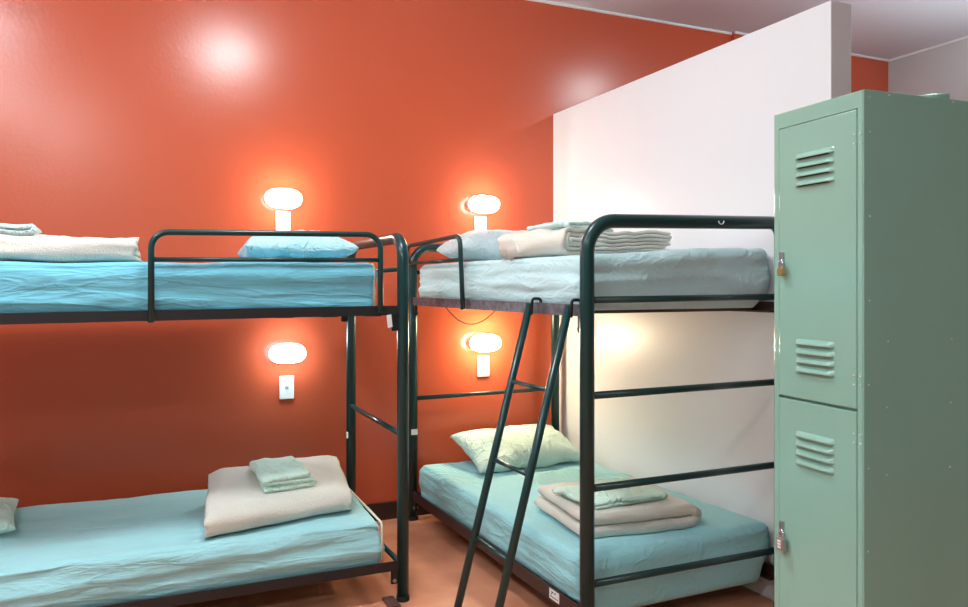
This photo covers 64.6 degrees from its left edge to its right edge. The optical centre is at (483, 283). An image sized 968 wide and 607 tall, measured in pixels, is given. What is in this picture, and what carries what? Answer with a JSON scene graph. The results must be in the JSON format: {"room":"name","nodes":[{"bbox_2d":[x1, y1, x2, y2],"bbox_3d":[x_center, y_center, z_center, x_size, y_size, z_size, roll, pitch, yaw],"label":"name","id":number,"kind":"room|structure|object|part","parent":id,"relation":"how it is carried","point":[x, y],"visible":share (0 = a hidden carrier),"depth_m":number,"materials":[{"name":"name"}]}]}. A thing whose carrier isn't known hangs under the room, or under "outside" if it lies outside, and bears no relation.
{"room":"dormitory","nodes":[
{"label":"dormitory","id":0,"kind":"room"},
{"bbox_2d":[0,0,887,507],"bbox_3d":[-0.613,-0.228,4.679,8.710,3.495,0.120,0,0,-24],"label":"wall","id":1,"kind":"structure","parent":0,"point":[141,119],"depth_m":4.33,"materials":[{"name":"orange paint"}]},
{"bbox_2d":[264,188,301,208],"bbox_3d":[-1.130,-0.483,4.316,0.202,0.112,0.117,0,0,-24],"label":"wall lamp","id":2,"kind":"object","parent":1,"relation":"attached to","point":[280,198],"visible":1,"depth_m":4.27,"materials":[{"name":"white plastic"}]},
{"bbox_2d":[276,211,289,230],"bbox_3d":[-1.146,-0.350,4.364,0.082,0.132,0.016,0,0,-24],"label":"light switch","id":3,"kind":"object","parent":1,"relation":"attached to","point":[282,217],"visible":0.76,"depth_m":4.36,"materials":[{"name":"white plastic"}]},
{"bbox_2d":[279,376,293,398],"bbox_3d":[-1.128,0.592,4.373,0.082,0.132,0.016,0,0,-24],"label":"light switch","id":4,"kind":"object","parent":1,"relation":"attached to","point":[286,383],"visible":1,"depth_m":4.37,"materials":[{"name":"white plastic"}]},
{"bbox_2d":[268,343,305,362],"bbox_3d":[-1.110,0.393,4.325,0.202,0.112,0.117,0,0,-24],"label":"wall lamp","id":5,"kind":"object","parent":1,"relation":"attached to","point":[287,352],"visible":1,"depth_m":4.28,"materials":[{"name":"white glass"}]},
{"bbox_2d":[363,500,430,520],"bbox_3d":[-2.042,1.367,3.968,5.520,0.105,0.028,0,0,-24],"label":"baseboard","id":6,"kind":"structure","parent":1,"relation":"attached to","point":[387,510],"depth_m":4.61,"materials":[{"name":"brown paint"}]},
{"bbox_2d":[474,216,485,229],"bbox_3d":[-0.022,-0.364,4.869,0.082,0.132,0.016,0,0,-24],"label":"light switch","id":7,"kind":"object","parent":1,"relation":"attached to","point":[479,221],"visible":0.77,"depth_m":4.86,"materials":[{"name":"white plastic"}]},
{"bbox_2d":[466,195,499,212],"bbox_3d":[0.002,-0.503,4.823,0.202,0.112,0.117,0,0,-24],"label":"wall lamp","id":8,"kind":"object","parent":1,"relation":"attached to","point":[481,203],"visible":1,"depth_m":4.78,"materials":[{"name":"white plastic"}]},
{"bbox_2d":[477,356,488,376],"bbox_3d":[-0.004,0.524,4.877,0.082,0.132,0.016,0,0,-24],"label":"light switch","id":9,"kind":"object","parent":1,"relation":"attached to","point":[482,361],"visible":1,"depth_m":4.87,"materials":[{"name":"white plastic"}]},
{"bbox_2d":[468,334,500,351],"bbox_3d":[0.011,0.372,4.827,0.202,0.112,0.117,0,0,-24],"label":"wall lamp","id":10,"kind":"object","parent":1,"relation":"attached to","point":[479,342],"visible":1,"depth_m":4.78,"materials":[{"name":"white glass"}]},
{"bbox_2d":[528,0,888,61],"bbox_3d":[-0.581,-1.872,4.607,8.710,0.026,0.057,0,0,-24],"label":"trim","id":11,"kind":"structure","parent":1,"relation":"attached to","point":[539,1],"depth_m":5.41,"materials":[{"name":"white paint"}]},
{"bbox_2d":[172,514,772,606],"bbox_3d":[0.774,1.470,1.585,8.710,0.100,6.660,0,0,-24],"label":"floor","id":12,"kind":"structure","parent":0,"point":[437,552],"depth_m":3.54,"materials":[{"name":"ceramic"}]},
{"bbox_2d":[0,229,408,606],"bbox_3d":[-1.475,0.591,3.440,2.082,1.658,1.010,0,0,-24],"label":"bunk bed","id":13,"kind":"object","parent":12,"relation":"on","point":[398,315],"visible":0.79,"depth_m":3.33,"materials":[{"name":"black metal"}]},
{"bbox_2d":[0,261,376,312],"bbox_3d":[-1.513,0.015,3.423,1.894,0.226,0.926,0,0,-24],"label":"mattress","id":14,"kind":"object","parent":13,"relation":"on","point":[25,287],"visible":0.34,"depth_m":3.07,"materials":[{"name":"teal fabric"}]},
{"bbox_2d":[0,233,142,262],"bbox_3d":[-1.802,-0.146,3.112,0.780,0.131,0.470,0,0,-24],"label":"blanket","id":15,"kind":"object","parent":14,"relation":"on","point":[40,248],"visible":0.95,"depth_m":2.97,"materials":[{"name":"beige fabric"}]},
{"bbox_2d":[0,223,41,234],"bbox_3d":[-1.926,-0.204,3.031,0.299,0.063,0.381,0,0,-24],"label":"folded pillowcase","id":16,"kind":"object","parent":15,"relation":"on","point":[11,229],"visible":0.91,"depth_m":2.91,"materials":[{"name":"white fabric"}]},
{"bbox_2d":[237,230,358,262],"bbox_3d":[-0.930,-0.176,3.748,0.500,0.170,0.720,0,0,-21],"label":"pillow","id":17,"kind":"object","parent":14,"relation":"on","point":[256,246],"visible":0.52,"depth_m":3.45,"materials":[{"name":"teal fabric"}]},
{"bbox_2d":[0,489,384,606],"bbox_3d":[-1.493,1.152,3.434,1.948,0.213,0.936,0,0,-24],"label":"mattress","id":18,"kind":"object","parent":13,"relation":"on","point":[113,551],"visible":0.86,"depth_m":3.18,"materials":[{"name":"teal fabric"}]},
{"bbox_2d":[0,497,18,533],"bbox_3d":[-2.221,1.000,3.278,0.380,0.109,0.460,0,0,-30],"label":"pillow","id":19,"kind":"object","parent":18,"relation":"on","point":[8,506],"visible":1,"depth_m":3.26,"materials":[{"name":"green fabric"}]},
{"bbox_2d":[204,455,352,537],"bbox_3d":[-0.965,0.977,3.602,0.714,0.166,0.696,0,0,-24],"label":"blanket","id":20,"kind":"object","parent":18,"relation":"on","point":[235,501],"visible":0.81,"depth_m":3.40,"materials":[{"name":"beige fabric"}]},
{"bbox_2d":[249,456,316,492],"bbox_3d":[-0.954,0.887,3.609,0.257,0.084,0.379,0,0,-24],"label":"folded pillowcase","id":21,"kind":"object","parent":20,"relation":"on","point":[284,473],"visible":1,"depth_m":3.49,"materials":[{"name":"green fabric"}]},
{"bbox_3d":[-1.287,0.124,3.033,1.972,0.056,0.040,0,0,-24],"label":"rail","id":22,"kind":"part","parent":13,"relation":"part of","materials":[{"name":"black paint"}]},
{"bbox_3d":[-1.287,1.258,3.033,1.972,0.044,0.040,0,0,-24],"label":"rail","id":23,"kind":"part","parent":13,"relation":"part of","materials":[{"name":"black paint"}]},
{"bbox_3d":[-0.876,-0.039,3.169,0.947,0.378,0.025,0,0,-24],"label":"guard rail","id":24,"kind":"part","parent":13,"relation":"part of","materials":[{"name":"black metal"}]},
{"bbox_3d":[-0.555,0.591,3.863,0.052,1.658,0.985,0,0,-24],"label":"frame","id":25,"kind":"part","parent":13,"relation":"part of","materials":[{"name":"black metal"}]},
{"bbox_2d":[382,596,400,606],"bbox_3d":[-0.413,1.415,3.402,0.053,0.010,0.115,0,0,-24],"label":"pad","id":26,"kind":"object","parent":12,"relation":"on","point":[390,601],"visible":1,"depth_m":3.40,"materials":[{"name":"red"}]},
{"bbox_2d":[407,214,773,606],"bbox_3d":[0.432,0.563,3.976,1.143,1.714,1.929,0,0,-24],"label":"bunk bed","id":27,"kind":"object","parent":12,"relation":"on","point":[585,311],"visible":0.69,"depth_m":3.15,"materials":[{"name":"black metal"}]},
{"bbox_3d":[-0.284,-0.064,4.243,0.025,0.390,0.821,0,0,-26],"label":"guard rail","id":28,"kind":"part","parent":27,"relation":"part of","materials":[{"name":"black metal"}]},
{"bbox_2d":[446,307,494,324],"bbox_3d":[-0.083,0.180,4.390,0.006,0.106,0.589,0,0,-32],"label":"cable","id":29,"kind":"object","parent":27,"relation":"hanging from","point":[446,307],"visible":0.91,"depth_m":4.38,"materials":[{"name":"black rubber"}]},
{"bbox_3d":[0.017,0.587,4.785,1.007,1.666,0.053,0,0,-21],"label":"frame","id":30,"kind":"part","parent":27,"relation":"part of","materials":[{"name":"black metal"}]},
{"bbox_3d":[-0.009,1.273,3.778,0.040,0.066,1.813,0,0,-26],"label":"rail","id":31,"kind":"part","parent":27,"relation":"part of","materials":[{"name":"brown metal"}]},
{"bbox_3d":[-0.009,0.103,3.778,0.040,0.048,1.813,0,0,-26],"label":"rail","id":32,"kind":"part","parent":27,"relation":"part of","materials":[{"name":"grey metal"}]},
{"bbox_2d":[454,297,579,606],"bbox_3d":[0.115,0.740,3.051,0.432,1.370,0.358,0,0,-24],"label":"ladder","id":33,"kind":"object","parent":27,"relation":"attached to","point":[529,473],"visible":0.93,"depth_m":2.97,"materials":[{"name":"black metal"}]},
{"bbox_3d":[0.033,0.747,3.189,0.386,1.331,0.033,0,0,-24],"label":"ladder rail","id":34,"kind":"part","parent":33,"relation":"part of","materials":[{"name":"black metal"}]},
{"bbox_3d":[0.169,0.747,2.910,0.386,1.331,0.033,0,0,-24],"label":"ladder rail","id":35,"kind":"part","parent":33,"relation":"part of","materials":[{"name":"black metal"}]},
{"bbox_2d":[419,461,768,606],"bbox_3d":[0.449,1.195,3.978,1.074,0.265,1.745,0,0,-24],"label":"mattress","id":36,"kind":"object","parent":27,"relation":"on","point":[550,550],"visible":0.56,"depth_m":3.33,"materials":[{"name":"teal fabric"}]},
{"bbox_2d":[450,424,579,472],"bbox_3d":[0.207,0.970,4.585,0.732,0.199,0.443,0,0,-24],"label":"pillow","id":37,"kind":"object","parent":36,"relation":"on","point":[517,440],"visible":0.76,"depth_m":4.48,"materials":[{"name":"green fabric"}]},
{"bbox_2d":[533,477,701,537],"bbox_3d":[0.597,1.014,3.510,0.595,0.109,0.523,0,0,-19],"label":"blanket","id":38,"kind":"object","parent":36,"relation":"on","point":[671,512],"visible":0.62,"depth_m":3.31,"materials":[{"name":"beige fabric"}]},
{"bbox_2d":[552,478,667,509],"bbox_3d":[0.564,0.944,3.464,0.432,0.047,0.329,0,0,-24],"label":"folded towel","id":39,"kind":"object","parent":38,"relation":"on","point":[638,494],"visible":0.71,"depth_m":3.39,"materials":[{"name":"green fabric"}]},
{"bbox_2d":[418,248,769,309],"bbox_3d":[0.447,-0.027,3.983,1.076,0.266,1.753,0,0,-24],"label":"mattress","id":40,"kind":"object","parent":27,"relation":"on","point":[691,271],"visible":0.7,"depth_m":3.27,"materials":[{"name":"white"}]},
{"bbox_2d":[436,229,528,261],"bbox_3d":[0.115,-0.221,4.534,0.721,0.196,0.401,0,0,-24],"label":"pillow","id":41,"kind":"object","parent":40,"relation":"on","point":[478,245],"visible":0.4,"depth_m":4.32,"materials":[{"name":"white fabric"}]},
{"bbox_2d":[497,227,671,260],"bbox_3d":[0.484,-0.181,3.634,0.737,0.147,0.474,0,0,-37],"label":"blanket","id":42,"kind":"object","parent":40,"relation":"on","point":[539,242],"visible":0.84,"depth_m":3.43,"materials":[{"name":"beige fabric"}]},
{"bbox_2d":[526,221,613,231],"bbox_3d":[0.408,-0.262,3.623,0.306,0.056,0.294,0,0,-38],"label":"folded pillowcase","id":43,"kind":"object","parent":42,"relation":"on","point":[556,225],"visible":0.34,"depth_m":3.50,"materials":[{"name":"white fabric"}]},
{"bbox_3d":[0.849,0.563,3.147,1.055,1.714,0.057,0,0,-25],"label":"frame","id":44,"kind":"part","parent":27,"relation":"part of","materials":[{"name":"black metal"}]},
{"bbox_3d":[0.868,0.103,4.151,0.040,0.048,1.755,0,0,-28],"label":"rail","id":45,"kind":"part","parent":27,"relation":"part of","materials":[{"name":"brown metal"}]},
{"bbox_3d":[0.868,1.273,4.151,0.040,0.066,1.755,0,0,-28],"label":"rail","id":46,"kind":"part","parent":27,"relation":"part of","materials":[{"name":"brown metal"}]},
{"bbox_2d":[774,89,967,606],"bbox_3d":[1.045,0.483,1.997,0.488,1.874,0.299,0,0,-20],"label":"locker","id":47,"kind":"object","parent":12,"relation":"on","point":[871,186],"visible":1,"depth_m":1.86,"materials":[{"name":"green metal"}]},
{"bbox_3d":[1.001,0.483,2.139,0.470,1.874,0.004,0,0,-20],"label":"panel","id":48,"kind":"part","parent":47,"relation":"part of","materials":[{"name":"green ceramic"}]},
{"bbox_2d":[776,529,785,551],"bbox_3d":[0.781,0.674,2.013,0.014,0.057,0.028,0,0,-20],"label":"padlock","id":49,"kind":"object","parent":47,"relation":"attached to","point":[780,541],"visible":1,"depth_m":2.00,"materials":[{"name":"silver metal"}]},
{"bbox_2d":[777,260,784,275],"bbox_3d":[0.782,-0.042,2.013,0.013,0.043,0.021,0,0,-20],"label":"padlock","id":50,"kind":"object","parent":47,"relation":"attached to","point":[780,271],"visible":1,"depth_m":2.01,"materials":[{"name":"gold metal"}]},
{"bbox_3d":[0.838,0.808,1.922,0.015,1.014,0.257,0,0,-20],"label":"door","id":51,"kind":"part","parent":47,"relation":"part of","materials":[{"name":"green metal"}]},
{"bbox_3d":[0.838,-0.059,1.922,0.015,0.706,0.257,0,0,-20],"label":"door","id":52,"kind":"part","parent":47,"relation":"part of","materials":[{"name":"green metal"}]},
{"bbox_3d":[1.051,-0.450,2.001,0.466,0.007,0.289,0,0,-20],"label":"panel","id":53,"kind":"part","parent":47,"relation":"part of","materials":[{"name":"green metal"}]},
{"bbox_3d":[0.842,0.457,1.923,0.020,1.806,0.289,0,0,-20],"label":"frame","id":54,"kind":"part","parent":47,"relation":"part of","materials":[{"name":"green metal"}]},
{"bbox_3d":[1.104,0.483,1.864,0.470,1.874,0.004,0,0,-20],"label":"panel","id":55,"kind":"part","parent":47,"relation":"part of","materials":[{"name":"green metal"}]},
{"bbox_2d":[918,93,949,98],"bbox_3d":[1.110,-0.464,1.908,0.086,0.018,0.019,0,0,22],"label":"metal rod","id":56,"kind":"object","parent":47,"relation":"on","point":[940,95],"visible":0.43,"depth_m":1.89,"materials":[{"name":"green metal"}]},
{"bbox_2d":[553,0,850,600],"bbox_3d":[0.999,0.123,4.155,0.118,2.593,2.181,0,0,-27],"label":"wall partition","id":57,"kind":"structure","parent":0,"point":[694,135],"depth_m":3.86,"materials":[{"name":"white paint"}]},
{"bbox_2d":[731,32,743,40],"bbox_3d":[1.974,-0.237,5.765,0.280,3.315,0.055,0,0,-24],"label":"wall pier","id":58,"kind":"object","parent":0,"point":[733,36],"visible":0.07,"depth_m":5.70,"materials":[{"name":"orange paint"}]},
{"bbox_2d":[546,0,967,59],"bbox_3d":[0.774,-1.925,1.585,8.710,0.100,6.660,0,0,-24],"label":"ceiling","id":59,"kind":"structure","parent":0,"point":[885,29],"depth_m":5.36,"materials":[{"name":"white paint"}]},
{"bbox_2d":[888,38,967,100],"bbox_3d":[4.778,-0.228,3.446,0.120,3.495,6.780,0,0,-24],"label":"wall","id":60,"kind":"structure","parent":0,"point":[942,69],"depth_m":6.03,"materials":[{"name":"grey paint"}]},
{"bbox_2d":[889,36,967,61],"bbox_3d":[4.747,-1.872,3.367,0.022,0.026,6.660,0,0,-24],"label":"trim","id":61,"kind":"structure","parent":60,"relation":"attached to","point":[965,37],"depth_m":6.06,"materials":[{"name":"white paint"}]}
]}

